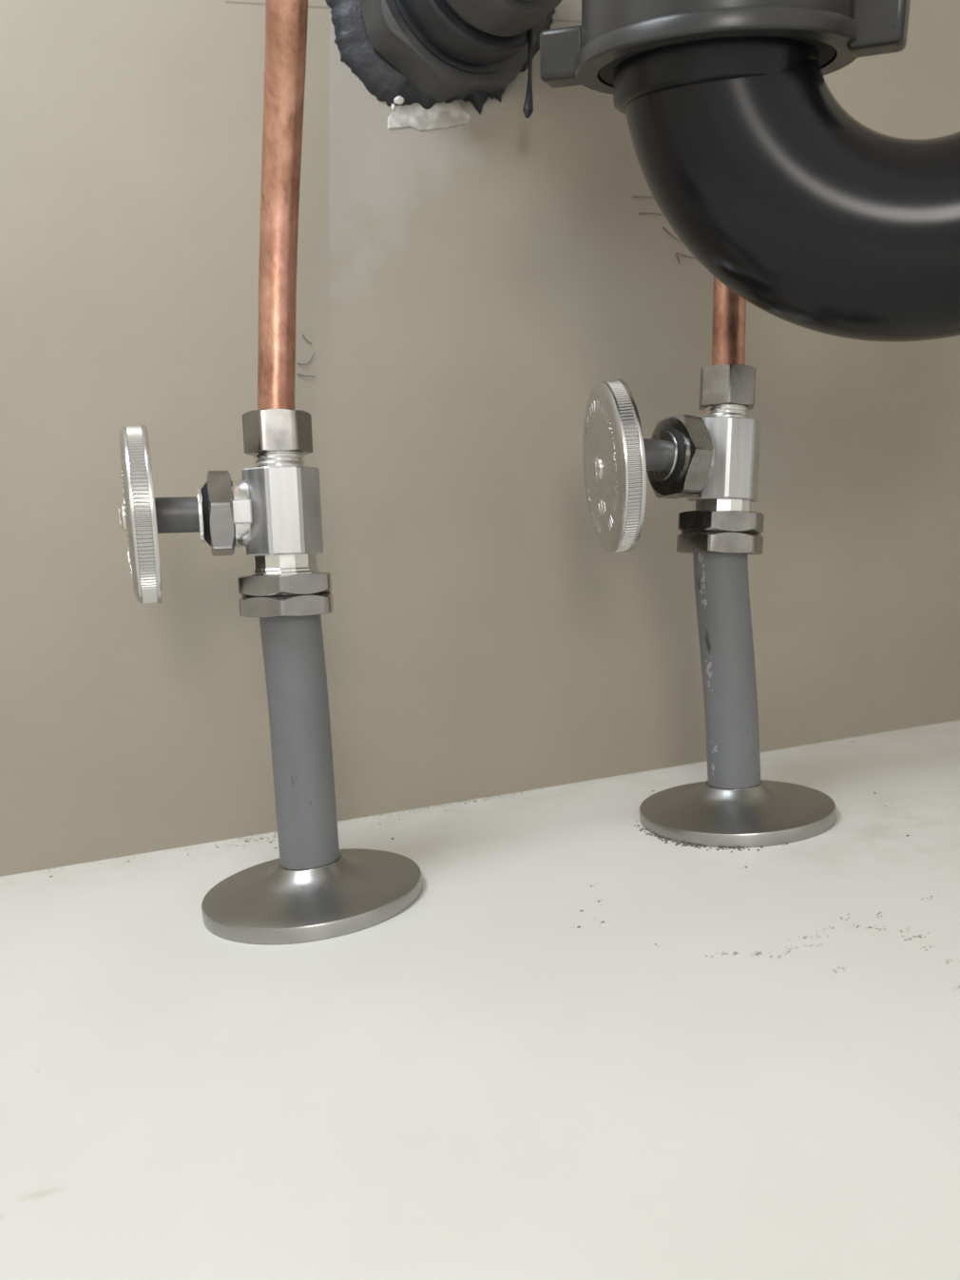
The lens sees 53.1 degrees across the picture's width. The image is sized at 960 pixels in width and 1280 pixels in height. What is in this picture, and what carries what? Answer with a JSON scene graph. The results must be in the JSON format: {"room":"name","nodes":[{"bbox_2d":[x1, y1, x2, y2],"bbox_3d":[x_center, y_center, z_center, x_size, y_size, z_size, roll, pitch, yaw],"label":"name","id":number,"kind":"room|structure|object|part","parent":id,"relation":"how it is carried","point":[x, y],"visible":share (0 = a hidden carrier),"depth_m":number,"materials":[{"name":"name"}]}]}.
{"room":"under-sink cabinet","nodes":[
{"label":"under-sink cabinet","id":0,"kind":"room"},
{"bbox_2d":[0,0,959,876],"bbox_3d":[-0.002,-0.294,0.322,0.922,0.700,0.015,-7,6,-15],"label":"wall","id":1,"kind":"structure","parent":0,"point":[467,280],"depth_m":0.33,"materials":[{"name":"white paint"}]},
{"bbox_2d":[297,333,314,376],"bbox_3d":[-0.058,-0.094,0.317,0.006,0.014,0.001,-7,6,-15],"label":"strands","id":2,"kind":"object","parent":1,"relation":"attached to","point":[302,334],"visible":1,"depth_m":0.32},
{"bbox_2d":[325,0,562,117],"bbox_3d":[0.029,-0.202,0.267,0.075,0.099,0.163,-9,7,-36],"label":"drain pipe","id":3,"kind":"object","parent":1,"relation":"attached to","point":[426,53],"visible":0.99,"depth_m":0.31,"materials":[{"name":"plastic"}]},
{"bbox_2d":[540,0,959,341],"bbox_3d":[0.094,-0.118,0.219,0.159,0.097,0.066,-4,6,10],"label":"trap","id":4,"kind":"object","parent":3,"relation":"attached to","point":[824,221],"visible":1,"depth_m":0.21,"materials":[{"name":"black plastic"}]},
{"bbox_2d":[613,36,819,114],"bbox_3d":[0.055,-0.140,0.223,0.047,0.028,0.047,3,19,14],"label":"socket","id":5,"kind":"object","parent":4,"relation":"attached to","point":[652,74],"depth_m":0.21,"materials":[{"name":"black plastic"}]},
{"bbox_2d":[632,195,693,263],"bbox_3d":[0.068,-0.149,0.348,0.026,0.024,0.001,-7,6,-15],"label":"strands","id":6,"kind":"object","parent":1,"relation":"attached to","point":[632,196],"visible":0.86,"depth_m":0.35},
{"bbox_2d":[0,719,959,1279],"bbox_3d":[0.100,0.081,0.111,0.922,0.016,0.532,-7,6,-15],"label":"floor","id":7,"kind":"structure","parent":0,"point":[468,1082],"depth_m":0.17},
{"bbox_2d":[259,614,339,869],"bbox_3d":[-0.048,0.031,0.256,0.018,0.079,0.016,-7,6,-15],"label":"riser pipe","id":8,"kind":"object","parent":7,"relation":"on","point":[293,648],"visible":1,"depth_m":0.25,"materials":[{"name":"grey plastic"}]},
{"bbox_2d":[118,408,333,617],"bbox_3d":[-0.065,-0.031,0.246,0.052,0.053,0.044,-7,6,-14],"label":"shutoff valve","id":9,"kind":"object","parent":8,"relation":"attached to","point":[274,512],"visible":1,"depth_m":0.24,"materials":[{"name":"metal"}]},
{"bbox_3d":[-0.085,-0.031,0.241,0.007,0.045,0.045,-5,6,-19],"label":"handle","id":10,"kind":"part","parent":9,"relation":"part of","materials":[{"name":"metal"}]},
{"bbox_3d":[-0.074,-0.032,0.244,0.021,0.009,0.009,-4,5,-15],"label":"stem","id":11,"kind":"part","parent":9,"relation":"part of","materials":[{"name":"grey metal"}]},
{"bbox_2d":[197,485,204,543],"bbox_3d":[-0.071,-0.032,0.245,0.001,0.015,0.015,-4,5,-15],"label":"washer","id":12,"kind":"object","parent":9,"relation":"in","point":[200,503],"depth_m":0.24,"materials":[{"name":"silver metal"}]},
{"bbox_2d":[257,0,308,409],"bbox_3d":[-0.046,-0.166,0.217,0.015,0.244,0.061,-9,7,-34],"label":"tube","id":13,"kind":"object","parent":9,"relation":"on","point":[286,21],"visible":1,"depth_m":0.24,"materials":[{"name":"orange metal"}]},
{"bbox_2d":[201,848,422,944],"bbox_3d":[-0.045,0.065,0.260,0.059,0.011,0.059,-7,6,-15],"label":"flange","id":14,"kind":"object","parent":7,"relation":"on","point":[267,902],"visible":0.94,"depth_m":0.25,"materials":[{"name":"metal"}]},
{"bbox_2d":[30,740,959,989],"bbox_3d":[0.026,0.064,0.258,0.303,0.001,0.183,-7,6,-15],"label":"grit","id":15,"kind":"object","parent":7,"relation":"on","point":[642,828],"visible":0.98,"depth_m":0.27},
{"bbox_2d":[693,552,760,788],"bbox_3d":[0.076,0.013,0.294,0.017,0.083,0.016,-7,6,-15],"label":"riser pipe","id":16,"kind":"object","parent":7,"relation":"on","point":[722,581],"visible":1,"depth_m":0.29,"materials":[{"name":"grey plastic"}]},
{"bbox_2d":[582,364,764,554],"bbox_3d":[0.059,-0.051,0.276,0.053,0.056,0.049,-6,6,-4],"label":"shutoff valve","id":17,"kind":"object","parent":16,"relation":"attached to","point":[712,461],"visible":1,"depth_m":0.28,"materials":[{"name":"metal"}]},
{"bbox_3d":[0.037,-0.049,0.274,0.007,0.049,0.049,-6,6,-5],"label":"handle","id":18,"kind":"part","parent":17,"relation":"part of","materials":[{"name":"metal"}]},
{"bbox_3d":[0.051,-0.053,0.278,0.020,0.009,0.012,0,4,-16],"label":"stem","id":19,"kind":"part","parent":17,"relation":"part of","materials":[{"name":"grey metal"}]},
{"bbox_2d":[648,430,678,481],"bbox_3d":[0.053,-0.053,0.279,0.003,0.015,0.015,-8,6,-23],"label":"washer","id":20,"kind":"object","parent":17,"relation":"in","point":[663,445],"depth_m":0.27,"materials":[{"name":"metal"}]},
{"bbox_2d":[712,275,746,365],"bbox_3d":[0.070,-0.186,0.276,0.024,0.238,0.012,-5,6,-3],"label":"tube","id":21,"kind":"object","parent":17,"relation":"attached to","point":[729,308],"visible":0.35,"depth_m":0.28,"materials":[{"name":"orange metal"}]},
{"bbox_2d":[640,779,836,847],"bbox_3d":[0.079,0.049,0.297,0.059,0.011,0.059,-7,6,-15],"label":"flange","id":22,"kind":"object","parent":7,"relation":"on","point":[766,813],"visible":0.96,"depth_m":0.28,"materials":[{"name":"metal"}]}
]}

